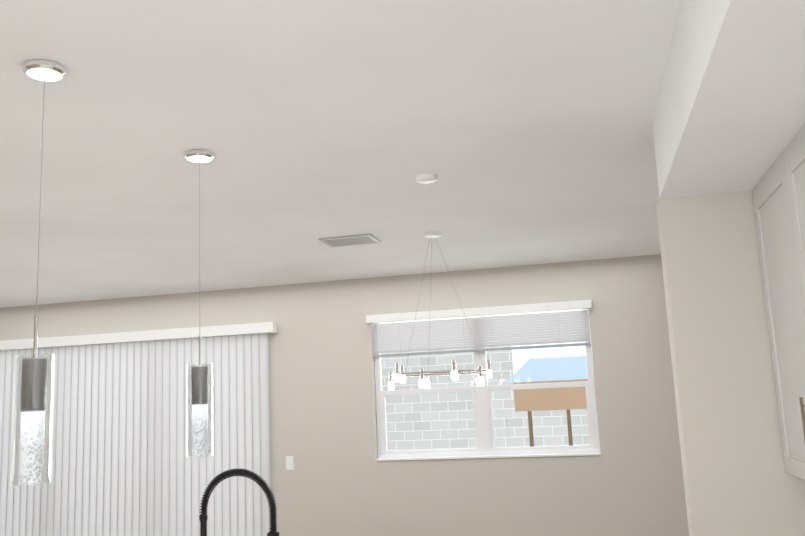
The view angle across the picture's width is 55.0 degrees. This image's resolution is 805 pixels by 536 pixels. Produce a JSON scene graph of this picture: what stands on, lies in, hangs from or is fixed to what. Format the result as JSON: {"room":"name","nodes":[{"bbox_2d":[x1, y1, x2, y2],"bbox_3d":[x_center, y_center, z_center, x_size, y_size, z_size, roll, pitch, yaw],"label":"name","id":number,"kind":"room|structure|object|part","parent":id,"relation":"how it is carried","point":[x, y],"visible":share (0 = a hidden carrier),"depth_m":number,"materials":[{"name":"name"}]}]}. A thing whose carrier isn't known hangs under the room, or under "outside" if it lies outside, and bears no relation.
{"room":"kitchen","nodes":[
{"label":"kitchen","id":0,"kind":"room"},
{"bbox_2d":[199,468,278,535],"bbox_3d":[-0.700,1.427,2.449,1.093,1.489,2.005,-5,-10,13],"label":"faucet","id":1,"kind":"object","parent":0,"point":[218,479],"visible":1,"depth_m":2.79,"materials":[{"name":"black metal"}]},
{"bbox_2d":[0,0,680,307],"bbox_3d":[-2.350,-0.586,2.565,8.000,0.100,9.720,-5,-10,13],"label":"ceiling","id":2,"kind":"structure","parent":0,"point":[522,130],"depth_m":3.16,"materials":[{"name":"paint"}]},
{"bbox_2d":[10,59,65,486],"bbox_3d":[-1.079,-0.004,2.288,0.120,1.249,0.120,-5,-10,13],"label":"pendant light","id":3,"kind":"object","parent":2,"relation":"hanging from","point":[34,387],"visible":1,"depth_m":2.20,"materials":[{"name":"glass"}]},
{"bbox_3d":[-1.059,0.432,2.215,0.104,0.365,0.104,-5,-10,13],"label":"glass","id":4,"kind":"part","parent":3,"relation":"part of","materials":[{"name":"clear glass"}]},
{"bbox_2d":[185,150,213,457],"bbox_3d":[-0.832,0.133,3.171,0.120,1.249,0.120,-5,-10,13],"label":"pendant light","id":5,"kind":"object","parent":2,"relation":"hanging from","point":[198,398],"visible":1,"depth_m":3.08,"materials":[{"name":"glass"}]},
{"bbox_3d":[-0.812,0.568,3.099,0.104,0.365,0.104,-5,-10,13],"label":"glass","id":6,"kind":"part","parent":5,"relation":"part of","materials":[{"name":"clear glass"}]},
{"bbox_2d":[318,234,380,246],"bbox_3d":[-0.350,-0.182,5.178,0.360,0.012,0.270,-5,-10,13],"label":"ceiling vent","id":7,"kind":"object","parent":2,"relation":"in","point":[351,240],"visible":1,"depth_m":5.15,"materials":[{"name":"grey metal"}]},
{"bbox_2d":[415,173,436,183],"bbox_3d":[0.115,-0.431,3.759,0.110,0.029,0.110,-5,-10,13],"label":"smoke detector","id":8,"kind":"object","parent":2,"relation":"attached to","point":[427,178],"visible":1,"depth_m":3.73,"materials":[{"name":"white plastic"}]},
{"bbox_2d":[388,341,491,389],"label":"chandelier","id":9,"kind":"object","parent":2,"relation":"hanging from","point":[423,382],"depth_m":4.78,"materials":[{"name":"white"}]},
{"bbox_2d":[0,254,688,535],"bbox_3d":[-1.163,1.543,6.925,8.000,2.770,0.150,-5,-10,13],"label":"wall","id":10,"kind":"structure","parent":0,"point":[339,480],"depth_m":6.54,"materials":[{"name":"grey paint"}]},
{"bbox_2d":[0,322,276,535],"bbox_3d":[-2.833,1.815,7.157,3.582,2.398,0.103,-5,-10,13],"label":"vertical blinds","id":11,"kind":"object","parent":10,"relation":"attached to","point":[122,464],"visible":0.92,"depth_m":7.09,"materials":[{"name":"white plastic"}]},
{"bbox_2d":[286,456,293,469],"bbox_3d":[-0.989,1.708,6.774,0.072,0.116,0.008,-5,-10,13],"label":"light switch","id":12,"kind":"object","parent":10,"relation":"attached to","point":[289,462],"visible":1,"depth_m":6.77,"materials":[{"name":"white plastic"}]},
{"bbox_2d":[373,309,599,460],"bbox_3d":[0.665,0.984,6.540,1.861,1.211,0.127,-5,-10,13],"label":"window","id":13,"kind":"structure","parent":10,"relation":"in","point":[484,426],"depth_m":6.50,"materials":[{"name":"white plastic"}]},
{"bbox_2d":[366,300,591,356],"bbox_3d":[0.631,0.524,6.557,1.921,0.364,0.106,-5,-10,13],"label":"window blind","id":14,"kind":"object","parent":13,"relation":"attached to","point":[532,329],"visible":0.92,"depth_m":6.57,"materials":[{"name":"white fabric"}]},
{"bbox_2d":[652,0,804,197],"bbox_3d":[0.660,-0.916,0.141,0.710,0.310,6.080,-5,-10,13],"label":"soffit","id":15,"kind":"structure","parent":0,"point":[729,115],"depth_m":2.13,"materials":[{"name":"paint"}]},
{"bbox_2d":[656,190,804,535],"bbox_3d":[1.454,0.906,2.917,0.710,2.480,0.170,-5,-10,13],"label":"wall","id":16,"kind":"structure","parent":0,"point":[738,480],"depth_m":2.96,"materials":[{"name":"grey paint"}]},
{"bbox_3d":[1.506,0.500,1.374,0.150,2.770,9.570,-5,-10,13],"label":"wall","id":17,"kind":"structure","parent":0,"visible":0},
{"bbox_2d":[752,125,804,479],"bbox_3d":[1.433,0.129,2.373,0.354,1.077,1.105,-5,-10,13],"label":"upper cabinet","id":18,"kind":"object","parent":17,"relation":"attached to","point":[778,193],"visible":1,"depth_m":2.57,"materials":[{"name":"grey wood"}]},
{"label":"outside","id":19,"kind":"structure","parent":0,"visible":0},
{"bbox_2d":[506,356,596,446],"bbox_3d":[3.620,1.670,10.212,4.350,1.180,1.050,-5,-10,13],"label":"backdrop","id":20,"kind":"structure","parent":19,"point":[536,373],"depth_m":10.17,"materials":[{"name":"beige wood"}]},
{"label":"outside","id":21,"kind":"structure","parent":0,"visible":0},
{"bbox_2d":[381,346,600,453],"bbox_3d":[1.018,0.428,10.652,9.200,7.000,0.001,-5,-10,13],"label":"block wall","id":22,"kind":"structure","parent":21,"point":[562,420],"depth_m":10.49,"materials":[{"name":"grey concrete"}]},
{"bbox_2d":[512,310,591,381],"bbox_3d":[-0.962,-1.040,11.968,25.000,10.500,8.840,-5,-10,13],"label":"sky","id":23,"kind":"structure","parent":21,"point":[545,353],"depth_m":15.23,"materials":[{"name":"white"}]}
]}

